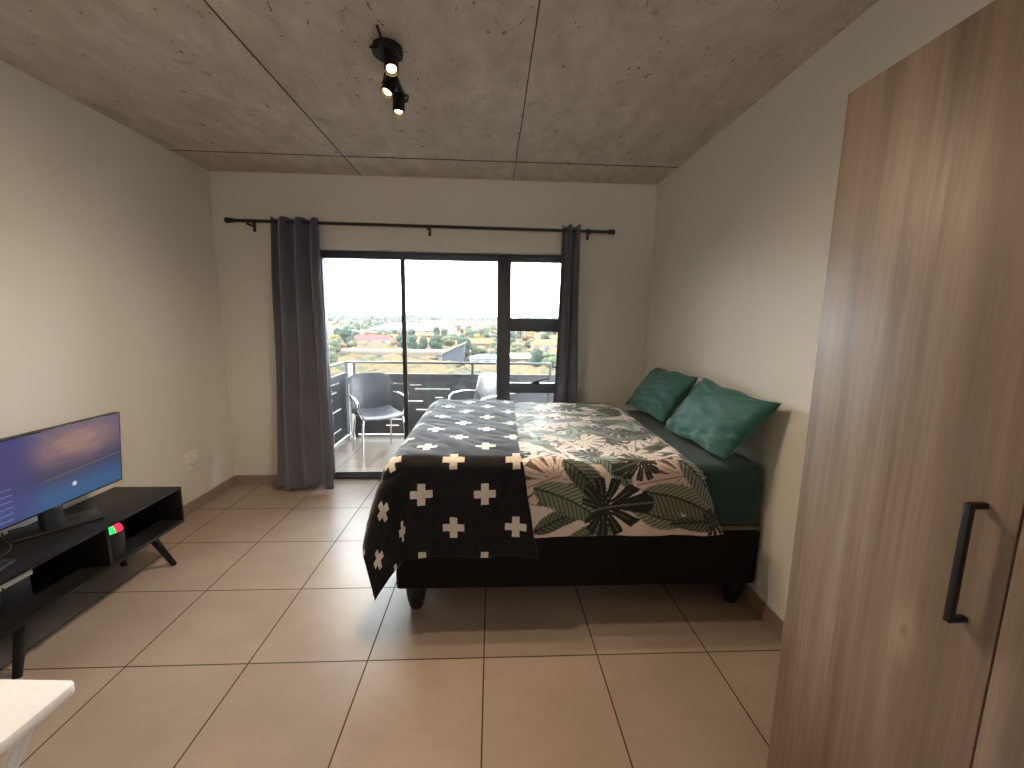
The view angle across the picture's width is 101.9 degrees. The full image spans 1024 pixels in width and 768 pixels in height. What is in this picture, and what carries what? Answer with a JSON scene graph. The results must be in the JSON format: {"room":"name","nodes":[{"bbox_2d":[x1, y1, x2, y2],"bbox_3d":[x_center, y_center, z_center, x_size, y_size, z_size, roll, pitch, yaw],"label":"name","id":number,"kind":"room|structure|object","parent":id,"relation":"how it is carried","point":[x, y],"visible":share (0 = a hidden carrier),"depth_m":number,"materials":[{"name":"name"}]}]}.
{"room":"studio apartment","nodes":[
{"label":"studio apartment","id":0,"kind":"room"},
{"bbox_2d":[0,60,234,536],"bbox_3d":[-2.359,0.037,0.529,0.150,2.606,6.459,0,8,-3],"label":"wall","id":1,"kind":"structure","parent":0,"point":[110,299],"depth_m":2.45,"materials":[{"name":"paint"}]},
{"bbox_2d":[184,450,198,471],"bbox_3d":[-2.408,0.576,3.128,0.016,0.132,0.132,0,8,-3],"label":"wall socket","id":2,"kind":"object","parent":1,"relation":"attached to","point":[191,459],"visible":1,"depth_m":3.12,"materials":[{"name":"white plastic"}]},
{"bbox_2d":[183,475,235,516],"bbox_3d":[-2.291,1.302,0.599,0.011,0.085,6.219,0,8,-3],"label":"baseboard","id":3,"kind":"structure","parent":1,"relation":"attached to","point":[195,504],"depth_m":3.31,"materials":[{"name":"tile"}]},
{"bbox_2d":[335,437,404,471],"bbox_3d":[-0.435,0.867,4.645,3.200,0.150,1.516,0,8,-3],"label":"floor","id":4,"kind":"structure","parent":0,"point":[378,451],"depth_m":4.61,"materials":[{"name":"tile"}]},
{"bbox_2d":[348,364,355,440],"bbox_3d":[-1.953,0.228,5.061,0.064,0.950,0.064,0,8,-3],"label":"post","id":5,"kind":"object","parent":4,"relation":"on","point":[349,365],"visible":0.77,"depth_m":5.07,"materials":[{"name":"metal"}]},
{"bbox_2d":[334,432,403,450],"bbox_3d":[-0.470,0.833,4.737,3.260,0.190,1.441,0,8,-3],"label":"kerb","id":6,"kind":"object","parent":4,"relation":"on","point":[346,438],"visible":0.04,"depth_m":5.27,"materials":[{"name":"white concrete"}]},
{"bbox_2d":[349,372,404,461],"bbox_3d":[-1.515,0.337,4.645,0.542,0.873,0.585,-5,10,-34],"label":"balcony chair","id":7,"kind":"object","parent":4,"relation":"on","point":[370,395],"visible":0.93,"depth_m":4.73,"materials":[{"name":"grey plastic"}]},
{"bbox_2d":[330,361,554,443],"bbox_3d":[-0.441,0.305,4.619,3.222,0.970,1.361,0,8,-3],"label":"balcony railing","id":8,"kind":"object","parent":4,"relation":"on","point":[455,382],"visible":0.4,"depth_m":5.22,"materials":[{"name":"metal"}]},
{"bbox_2d":[448,372,496,399],"bbox_3d":[-0.396,0.326,4.830,0.542,0.873,0.585,9,11,43],"label":"balcony chair","id":9,"kind":"object","parent":4,"relation":"on","point":[486,383],"visible":0.22,"depth_m":5.01,"materials":[{"name":"grey plastic"}]},
{"bbox_2d":[0,479,781,767],"bbox_3d":[-0.486,1.434,0.683,3.926,0.150,6.474,0,8,-3],"label":"floor","id":10,"kind":"structure","parent":0,"point":[267,642],"depth_m":1.77,"materials":[{"name":"tile"}]},
{"bbox_2d":[0,679,74,767],"bbox_3d":[-1.432,1.026,0.770,0.800,0.595,0.520,1,8,0],"label":"folding table","id":11,"kind":"object","parent":10,"relation":"on","point":[24,704],"visible":1,"depth_m":0.92,"materials":[{"name":"white plastic"}]},
{"bbox_2d":[0,487,184,679],"bbox_3d":[-2.157,0.911,2.027,0.380,0.453,0.993,0,8,-3],"label":"tv stand","id":12,"kind":"object","parent":10,"relation":"on","point":[62,562],"visible":0.89,"depth_m":2.02,"materials":[{"name":"black wood"}]},
{"bbox_2d":[0,533,11,557],"bbox_3d":[-2.156,0.710,1.716,0.080,0.031,0.429,-5,10,-32],"label":"power cable","id":13,"kind":"object","parent":12,"relation":"on","point":[2,534],"visible":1,"depth_m":1.82,"materials":[{"name":"plastic"}]},
{"bbox_2d":[0,558,15,571],"bbox_3d":[-2.038,0.734,1.630,0.044,0.018,0.160,-2,9,-18],"label":"remote control","id":14,"kind":"object","parent":12,"relation":"on","point":[4,563],"visible":1,"depth_m":1.68,"materials":[{"name":"black plastic"}]},
{"bbox_2d":[0,569,32,615],"bbox_3d":[-2.116,0.875,1.720,0.115,0.122,0.177,0,8,-3],"label":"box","id":15,"kind":"object","parent":12,"relation":"on","point":[18,590],"visible":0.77,"depth_m":1.74,"materials":[{"name":"plastic"}]},
{"bbox_2d":[0,412,121,542],"bbox_3d":[-2.196,0.443,1.948,0.287,0.494,0.702,2,9,7],"label":"television","id":16,"kind":"object","parent":12,"relation":"on","point":[43,470],"visible":1,"depth_m":1.95,"materials":[{"name":"black plastic"}]},
{"bbox_2d":[109,523,126,559],"bbox_3d":[-2.042,0.789,2.109,0.115,0.179,0.115,0,8,-3],"label":"speaker","id":17,"kind":"object","parent":12,"relation":"on","point":[117,531],"visible":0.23,"depth_m":2.10},
{"bbox_2d":[109,526,115,534],"bbox_3d":[-2.049,0.727,2.074,0.106,0.045,0.053,3,9,17],"label":"light","id":18,"kind":"object","parent":17,"relation":"on","point":[112,530],"depth_m":2.08,"materials":[{"name":"green plastic"}]},
{"bbox_2d":[113,523,122,532],"bbox_3d":[-2.033,0.719,2.124,0.106,0.045,0.053,3,9,17],"label":"light","id":19,"kind":"object","parent":17,"relation":"on","point":[117,528],"depth_m":2.10,"materials":[{"name":"red plastic"}]},
{"bbox_2d":[396,410,762,609],"bbox_3d":[0.309,0.678,2.725,1.820,0.769,1.375,0,8,-3],"label":"bed","id":20,"kind":"object","parent":10,"relation":"on","point":[734,484],"visible":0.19,"depth_m":2.07,"materials":[{"name":"fabric"}]},
{"bbox_2d":[514,402,722,537],"bbox_3d":[0.256,0.439,2.691,1.511,0.399,1.501,0,8,-3],"label":"duvet","id":21,"kind":"object","parent":20,"relation":"on","point":[591,469],"visible":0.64,"depth_m":1.99,"materials":[{"name":"multicoloured fabric"}]},
{"bbox_2d":[363,399,537,599],"bbox_3d":[-0.345,0.544,2.670,0.869,0.654,1.659,0,8,-3],"label":"throw blanket","id":22,"kind":"object","parent":21,"relation":"on","point":[456,484],"visible":1,"depth_m":1.93,"materials":[{"name":"black fabric"}]},
{"bbox_2d":[625,368,697,421],"bbox_3d":[1.040,0.058,2.969,0.260,0.324,0.650,0,8,-3],"label":"pillow","id":23,"kind":"object","parent":20,"relation":"on","point":[659,393],"visible":1,"depth_m":2.81,"materials":[{"name":"teal fabric"}]},
{"bbox_2d":[664,378,780,459],"bbox_3d":[1.092,0.170,2.254,0.233,0.340,0.714,0,8,-7],"label":"pillow","id":24,"kind":"object","parent":20,"relation":"on","point":[719,419],"visible":1,"depth_m":2.12,"materials":[{"name":"teal fabric"}]},
{"bbox_2d":[766,0,1023,767],"bbox_3d":[1.053,0.410,0.457,0.582,1.985,1.342,0,8,-3],"label":"wardrobe","id":25,"kind":"object","parent":10,"relation":"on","point":[902,645],"visible":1,"depth_m":0.80,"materials":[{"name":"brown wood"}]},
{"bbox_2d":[208,171,656,474],"bbox_3d":[-0.622,-0.408,3.694,3.626,2.606,0.240,0,8,-3],"label":"wall","id":26,"kind":"structure","parent":0,"point":[615,274],"depth_m":3.47,"materials":[{"name":"paint"}]},
{"bbox_2d":[236,475,276,483],"bbox_3d":[-2.062,0.848,3.684,0.744,0.085,0.011,0,8,-3],"label":"baseboard","id":27,"kind":"structure","parent":26,"relation":"attached to","point":[240,479],"depth_m":3.67,"materials":[{"name":"tile"}]},
{"bbox_2d":[320,250,497,478],"bbox_3d":[-0.913,-0.133,3.761,1.545,2.035,0.110,0,8,-3],"label":"door","id":28,"kind":"structure","parent":26,"relation":"in","point":[324,254],"depth_m":3.61,"materials":[{"name":"grey metal"}]},
{"bbox_2d":[224,217,614,239],"bbox_3d":[-0.709,-1.264,3.386,3.120,0.090,0.107,0,8,-3],"label":"curtain rod","id":29,"kind":"object","parent":26,"relation":"attached to","point":[588,232],"visible":1,"depth_m":3.35,"materials":[{"name":"metal"}]},
{"bbox_2d":[270,216,333,489],"bbox_3d":[-1.738,-0.218,3.412,0.472,2.223,0.182,0,8,-3],"label":"curtain","id":30,"kind":"object","parent":29,"relation":"hanging from","point":[304,441],"visible":1,"depth_m":3.43,"materials":[{"name":"fabric"}]},
{"bbox_2d":[553,224,580,402],"bbox_3d":[0.463,-0.211,3.565,0.256,2.221,0.087,1,8,1],"label":"curtain","id":31,"kind":"object","parent":29,"relation":"hanging from","point":[566,373],"visible":0.71,"depth_m":3.51,"materials":[{"name":"fabric"}]},
{"bbox_2d":[496,254,560,399],"bbox_3d":[0.187,-0.121,3.783,0.655,2.035,0.095,0,8,-3],"label":"window","id":32,"kind":"structure","parent":26,"relation":"in","point":[505,323],"depth_m":3.70,"materials":[{"name":"grey metal"}]},
{"bbox_2d":[0,0,878,184],"bbox_3d":[-0.450,-1.351,0.338,3.926,0.250,6.609,0,8,-3],"label":"ceiling","id":33,"kind":"structure","parent":0,"point":[636,83],"depth_m":1.96,"materials":[{"name":"concrete"}]},
{"bbox_2d":[369,25,408,116],"bbox_3d":[-0.536,-1.384,1.870,0.133,0.137,0.494,0,8,-3],"label":"spotlight fixture","id":34,"kind":"object","parent":33,"relation":"attached to","point":[388,51],"visible":1,"depth_m":1.77,"materials":[{"name":"black metal"}]},
{"bbox_2d":[173,0,677,179],"bbox_3d":[-0.449,-1.219,0.312,3.626,0.004,6.219,0,8,-3],"label":"trim","id":35,"kind":"structure","parent":33,"relation":"attached to","point":[210,7],"depth_m":2.83,"materials":[{"name":"grey concrete"}]},
{"bbox_2d":[645,0,993,621],"bbox_3d":[1.413,0.063,0.715,0.150,2.606,6.459,0,8,-3],"label":"wall","id":36,"kind":"structure","parent":0,"point":[743,226],"depth_m":2.04,"materials":[{"name":"paint"}]},
{"bbox_2d":[741,583,783,639],"bbox_3d":[1.320,1.327,0.777,0.011,0.085,6.219,0,8,-3],"label":"baseboard","id":37,"kind":"structure","parent":36,"relation":"attached to","point":[762,609],"depth_m":2.07,"materials":[{"name":"tile"}]},
{"label":"outside","id":38,"kind":"structure","parent":0,"visible":0},
{"bbox_2d":[329,319,557,433],"bbox_3d":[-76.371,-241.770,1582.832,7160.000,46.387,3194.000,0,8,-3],"label":"ground","id":39,"kind":"structure","parent":38,"point":[360,367],"depth_m":124.12,"materials":[{"name":"beige soil"}]},
{"bbox_2d":[329,351,337,361],"bbox_3d":[-55.202,-6.672,124.601,4.355,6.197,5.895,3,9,14],"label":"tree","id":40,"kind":"object","parent":39,"relation":"on","point":[333,357],"visible":0.3,"depth_m":124.45,"materials":[{"name":"green plant"}]},
{"bbox_2d":[329,338,341,352],"bbox_3d":[-65.513,-12.002,150.184,6.117,8.947,8.279,0,8,-3],"label":"tree","id":41,"kind":"object","parent":39,"relation":"on","point":[335,346],"visible":0.59,"depth_m":149.55,"materials":[{"name":"green plant"}]},
{"bbox_2d":[328,326,342,330],"bbox_3d":[-195.854,-53.663,417.791,60.800,10.000,40.800,0,9,-8],"label":"warehouse","id":42,"kind":"structure","parent":39,"relation":"on","point":[330,328],"depth_m":412.68,"materials":[{"name":"white metal"}]},
{"bbox_2d":[329,335,341,340],"bbox_3d":[-103.915,-25.486,244.045,7.482,7.010,5.750,-2,9,-20],"label":"tree","id":43,"kind":"object","parent":39,"relation":"on","point":[330,336],"visible":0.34,"depth_m":242.07,"materials":[{"name":"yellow plant"}]},
{"bbox_2d":[333,327,340,334],"bbox_3d":[-117.874,-33.155,281.860,5.773,10.694,4.798,1,8,-1],"label":"tree","id":44,"kind":"object","parent":39,"relation":"on","point":[336,329],"visible":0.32,"depth_m":279.88,"materials":[{"name":"green plant"}]},
{"bbox_2d":[341,327,353,343],"bbox_3d":[-85.561,-23.658,216.292,6.347,12.050,5.275,-1,9,-12],"label":"tree","id":45,"kind":"object","parent":39,"relation":"on","point":[346,333],"visible":0.84,"depth_m":214.25,"materials":[{"name":"green plant"}]},
{"bbox_2d":[328,330,369,334],"bbox_3d":[-153.344,-47.333,390.421,34.800,6.700,20.800,0,8,-3],"label":"warehouse","id":46,"kind":"structure","parent":39,"relation":"on","point":[359,331],"depth_m":381.11,"materials":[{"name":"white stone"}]},
{"bbox_2d":[346,340,356,347],"bbox_3d":[-77.901,-18.117,200.492,5.447,5.938,5.972,3,9,12],"label":"tree","id":47,"kind":"object","parent":39,"relation":"on","point":[351,343],"visible":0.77,"depth_m":198.25,"materials":[{"name":"green plant"}]},
{"bbox_2d":[352,330,359,335],"bbox_3d":[-108.250,-33.033,287.889,5.485,8.957,5.217,-1,9,-14],"label":"tree","id":48,"kind":"object","parent":39,"relation":"on","point":[354,332],"visible":0.49,"depth_m":286.41,"materials":[{"name":"green plant"}]},
{"bbox_2d":[354,323,359,329],"bbox_3d":[-185.109,-66.923,496.821,6.267,12.238,7.540,-5,10,-34],"label":"tree","id":49,"kind":"object","parent":39,"relation":"on","point":[356,325],"visible":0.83,"depth_m":494.57,"materials":[{"name":"green plant"}]},
{"bbox_2d":[362,324,369,328],"bbox_3d":[-187.780,-71.729,532.110,9.521,10.119,8.684,5,9,26],"label":"tree","id":50,"kind":"object","parent":39,"relation":"on","point":[365,326],"visible":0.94,"depth_m":529.43,"materials":[{"name":"green plant"}]},
{"bbox_2d":[354,335,393,342],"bbox_3d":[-85.967,-26.507,255.070,24.800,7.100,11.800,0,8,-4],"label":"house","id":51,"kind":"structure","parent":39,"relation":"on","point":[358,338],"depth_m":250.49,"materials":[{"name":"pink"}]},
{"bbox_2d":[373,330,382,334],"bbox_3d":[-101.144,-36.280,313.239,7.321,8.142,8.027,7,10,36],"label":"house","id":52,"kind":"structure","parent":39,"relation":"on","point":[379,332],"depth_m":310.44,"materials":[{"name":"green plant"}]},
{"bbox_2d":[396,334,401,346],"bbox_3d":[-54.174,-19.776,202.386,4.207,9.331,5.062,-4,10,-30],"label":"tree","id":53,"kind":"object","parent":39,"relation":"on","point":[399,336],"visible":0.71,"depth_m":200.63,"materials":[{"name":"green plant"}]},
{"bbox_2d":[336,349,471,359],"bbox_3d":[-46.187,-11.876,170.097,66.800,4.200,9.800,0,8,-4],"label":"apartment block","id":54,"kind":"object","parent":39,"relation":"on","point":[377,352],"visible":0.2,"depth_m":165.56,"materials":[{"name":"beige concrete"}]},
{"bbox_2d":[407,328,415,335],"bbox_3d":[-61.663,-28.695,255.890,5.995,11.069,4.982,7,11,37],"label":"tree","id":55,"kind":"object","parent":39,"relation":"on","point":[410,331],"visible":0.41,"depth_m":254.12,"materials":[{"name":"green plant"}]},
{"bbox_2d":[368,323,456,332],"bbox_3d":[-117.900,-68.153,510.493,100.800,13.000,60.800,0,8,-5],"label":"warehouse","id":56,"kind":"structure","parent":39,"relation":"on","point":[426,327],"depth_m":491.14,"materials":[{"name":"white metal"}]},
{"bbox_2d":[407,335,417,348],"bbox_3d":[-47.467,-18.705,196.204,5.197,9.214,5.465,-6,11,-39],"label":"tree","id":57,"kind":"object","parent":39,"relation":"on","point":[411,339],"visible":0.91,"depth_m":194.13,"materials":[{"name":"green plant"}]},
{"bbox_2d":[407,332,427,336],"bbox_3d":[-80.687,-41.189,356.631,17.684,6.500,9.800,3,9,13],"label":"house","id":58,"kind":"structure","parent":39,"relation":"on","point":[416,333],"depth_m":353.24,"materials":[{"name":"brick"}]},
{"bbox_2d":[418,336,427,348],"bbox_3d":[-40.996,-17.544,190.627,4.605,8.736,3.827,-5,10,-33],"label":"tree","id":59,"kind":"object","parent":39,"relation":"on","point":[423,343],"visible":0.92,"depth_m":189.08,"materials":[{"name":"green plant"}]},
{"bbox_2d":[429,334,442,348],"bbox_3d":[-33.210,-16.816,181.134,5.870,10.299,5.583,5,9,26],"label":"tree","id":60,"kind":"object","parent":39,"relation":"on","point":[434,341],"visible":0.87,"depth_m":178.97,"materials":[{"name":"green plant"}]},
{"bbox_2d":[433,326,439,335],"bbox_3d":[-58.778,-39.388,324.411,5.325,12.204,6.407,-1,9,-11],"label":"tree","id":61,"kind":"object","parent":39,"relation":"on","point":[436,329],"visible":0.77,"depth_m":322.42,"materials":[{"name":"green plant"}]},
{"bbox_2d":[328,313,557,320],"bbox_3d":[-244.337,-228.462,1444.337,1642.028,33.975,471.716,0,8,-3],"label":"wooded ridge","id":62,"kind":"object","parent":39,"relation":"on","point":[375,315],"visible":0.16,"depth_m":1305.73,"materials":[{"name":"green plant"}]},
{"bbox_2d":[441,328,448,336],"bbox_3d":[-50.341,-36.855,313.656,6.480,10.584,5.386,0,8,-2],"label":"tree","id":63,"kind":"object","parent":39,"relation":"on","point":[444,331],"visible":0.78,"depth_m":311.58,"materials":[{"name":"green plant"}]},
{"bbox_2d":[441,335,454,345],"bbox_3d":[-33.895,-21.965,222.520,8.144,8.326,7.427,4,9,21],"label":"tree","id":64,"kind":"object","parent":39,"relation":"on","point":[447,340],"visible":0.94,"depth_m":219.87,"materials":[{"name":"green plant"}]},
{"bbox_2d":[447,333,457,339],"bbox_3d":[-40.757,-31.409,286.799,8.861,7.959,8.081,0,9,-9],"label":"tree","id":65,"kind":"object","parent":39,"relation":"on","point":[454,335],"visible":0.46,"depth_m":283.90,"materials":[{"name":"green plant"}]},
{"bbox_2d":[440,341,466,365],"bbox_3d":[-20.867,-10.993,149.183,8.600,8.300,9.000,0,8,-3],"label":"gabled building","id":66,"kind":"structure","parent":39,"relation":"on","point":[457,353],"depth_m":145.29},
{"bbox_2d":[414,320,496,324],"bbox_3d":[-89.089,-129.218,887.418,250.800,11.500,20.800,0,8,-3],"label":"hills","id":67,"kind":"structure","parent":39,"relation":"on","point":[427,321],"depth_m":880.27,"materials":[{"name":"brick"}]},
{"bbox_2d":[456,327,463,333],"bbox_3d":[-54.491,-54.323,434.207,8.901,9.660,6.772,-5,10,-36],"label":"tree","id":68,"kind":"object","parent":39,"relation":"on","point":[459,330],"visible":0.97,"depth_m":431.64,"materials":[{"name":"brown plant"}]},
{"bbox_2d":[457,334,471,356],"bbox_3d":[-18.671,-13.912,160.573,6.265,10.994,5.958,3,9,16],"label":"tree","id":69,"kind":"object","parent":39,"relation":"on","point":[461,338],"visible":0.52,"depth_m":158.83,"materials":[{"name":"green plant"}]},
{"bbox_2d":[465,329,472,335],"bbox_3d":[-36.241,-41.595,349.023,6.911,9.982,9.354,-2,9,-19],"label":"tree","id":70,"kind":"object","parent":39,"relation":"on","point":[467,332],"visible":0.62,"depth_m":344.89,"materials":[{"name":"green plant"}]},
{"bbox_2d":[469,330,476,337],"bbox_3d":[-27.412,-33.425,295.483,5.836,9.775,6.136,8,11,39],"label":"tree","id":71,"kind":"object","parent":39,"relation":"on","point":[472,332],"visible":0.48,"depth_m":293.27,"materials":[{"name":"green plant"}]},
{"bbox_2d":[473,334,481,337],"bbox_3d":[-21.827,-27.652,262.277,5.894,8.252,7.671,0,8,-5],"label":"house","id":72,"kind":"structure","parent":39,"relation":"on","point":[474,335],"depth_m":259.61,"materials":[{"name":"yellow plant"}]},
{"bbox_2d":[469,338,492,348],"bbox_3d":[-18.100,-20.999,223.740,19.800,7.300,10.800,0,9,-7],"label":"house","id":73,"kind":"structure","parent":39,"relation":"on","point":[485,342],"depth_m":220.06,"materials":[{"name":"brick"}]},
{"bbox_2d":[471,346,490,354],"bbox_3d":[-11.135,-10.666,152.708,6.182,7.093,8.367,5,10,27],"label":"tree","id":74,"kind":"object","parent":39,"relation":"on","point":[477,349],"visible":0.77,"depth_m":149.41,"materials":[{"name":"green plant"}]},
{"bbox_2d":[468,354,496,365],"bbox_3d":[-8.768,-7.707,142.159,11.800,5.200,9.800,0,9,-8],"label":"house","id":75,"kind":"structure","parent":39,"relation":"on","point":[478,357],"depth_m":137.99,"materials":[{"name":"white stone"}]},
{"bbox_2d":[483,332,489,337],"bbox_3d":[-17.092,-30.884,283.139,5.571,8.659,4.630,-7,11,-42],"label":"tree","id":76,"kind":"object","parent":39,"relation":"on","point":[485,335],"visible":0.64,"depth_m":280.74,"materials":[{"name":"green plant"}]},
{"bbox_2d":[484,327,490,332],"bbox_3d":[-28.921,-61.884,486.405,7.094,10.023,9.601,-3,9,-26],"label":"tree","id":77,"kind":"object","parent":39,"relation":"on","point":[486,329],"visible":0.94,"depth_m":484.18,"materials":[{"name":"green plant"}]},
{"bbox_2d":[489,341,496,348],"bbox_3d":[-8.045,-18.137,205.873,6.916,6.363,6.308,-4,10,-30],"label":"tree","id":78,"kind":"object","parent":39,"relation":"on","point":[493,344],"visible":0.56,"depth_m":204.02,"materials":[{"name":"green plant"}]},
{"bbox_2d":[490,346,496,354],"bbox_3d":[-5.098,-11.457,158.311,6.838,7.183,5.052,-1,9,-14],"label":"tree","id":79,"kind":"object","parent":39,"relation":"on","point":[494,351],"visible":0.21,"depth_m":156.21,"materials":[{"name":"green plant"}]},
{"bbox_2d":[510,331,515,345],"bbox_3d":[-0.716,-23.550,225.737,5.432,11.450,6.536,1,8,4],"label":"tree","id":80,"kind":"object","parent":39,"relation":"on","point":[512,334],"visible":0.47,"depth_m":223.38,"materials":[{"name":"green plant"}]},
{"bbox_2d":[511,342,522,351],"bbox_3d":[2.085,-15.720,189.970,5.460,6.531,7.390,1,8,2],"label":"tree","id":81,"kind":"object","parent":39,"relation":"on","point":[516,346],"visible":0.89,"depth_m":188.11,"materials":[{"name":"green plant"}]},
{"bbox_2d":[516,331,522,337],"bbox_3d":[5.832,-38.778,336.884,5.060,9.153,6.088,4,9,18],"label":"tree","id":82,"kind":"object","parent":39,"relation":"on","point":[519,333],"visible":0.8,"depth_m":334.89,"materials":[{"name":"green plant"}]},
{"bbox_2d":[510,353,530,362],"bbox_3d":[2.296,-8.460,150.679,10.800,4.500,8.800,1,8,-2],"label":"house","id":83,"kind":"structure","parent":39,"relation":"on","point":[514,358],"depth_m":146.57,"materials":[{"name":"brick"}]},
{"bbox_2d":[521,334,532,341],"bbox_3d":[10.196,-29.323,276.938,9.124,8.156,5.710,-4,10,-30],"label":"tree","id":84,"kind":"object","parent":39,"relation":"on","point":[525,337],"visible":0.8,"depth_m":274.30,"materials":[{"name":"brown plant"}]},
{"bbox_2d":[524,338,536,347],"bbox_3d":[10.319,-21.429,227.151,7.519,7.149,5.555,9,12,43],"label":"tree","id":85,"kind":"object","parent":39,"relation":"on","point":[527,344],"visible":0.55,"depth_m":225.80,"materials":[{"name":"green plant"}]},
{"bbox_2d":[529,348,542,365],"bbox_3d":[7.261,-7.222,128.865,3.581,7.791,4.309,-7,12,-44],"label":"tree","id":86,"kind":"object","parent":39,"relation":"on","point":[536,354],"visible":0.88,"depth_m":127.16,"materials":[{"name":"green plant"}]},
{"bbox_2d":[530,339,556,349],"bbox_3d":[17.883,-19.381,215.596,16.800,7.500,10.800,1,8,0],"label":"house","id":87,"kind":"structure","parent":39,"relation":"on","point":[546,344],"depth_m":210.78,"materials":[{"name":"ceramic"}]},
{"bbox_2d":[541,352,548,361],"bbox_3d":[11.028,-7.820,139.515,5.693,5.956,4.207,8,11,39],"label":"tree","id":88,"kind":"object","parent":39,"relation":"on","point":[545,355],"visible":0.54,"depth_m":138.20,"materials":[{"name":"green plant"}]},
{"bbox_2d":[541,332,548,338],"bbox_3d":[23.098,-32.688,295.775,6.166,9.651,6.484,9,12,44],"label":"tree","id":89,"kind":"object","parent":39,"relation":"on","point":[544,335],"visible":0.7,"depth_m":293.35,"materials":[{"name":"green plant"}]},
{"bbox_2d":[541,356,555,367],"bbox_3d":[11.374,-5.110,121.139,6.357,5.995,4.697,-5,10,-35],"label":"tree","id":90,"kind":"object","parent":39,"relation":"on","point":[552,359],"visible":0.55,"depth_m":119.74,"materials":[{"name":"green plant"}]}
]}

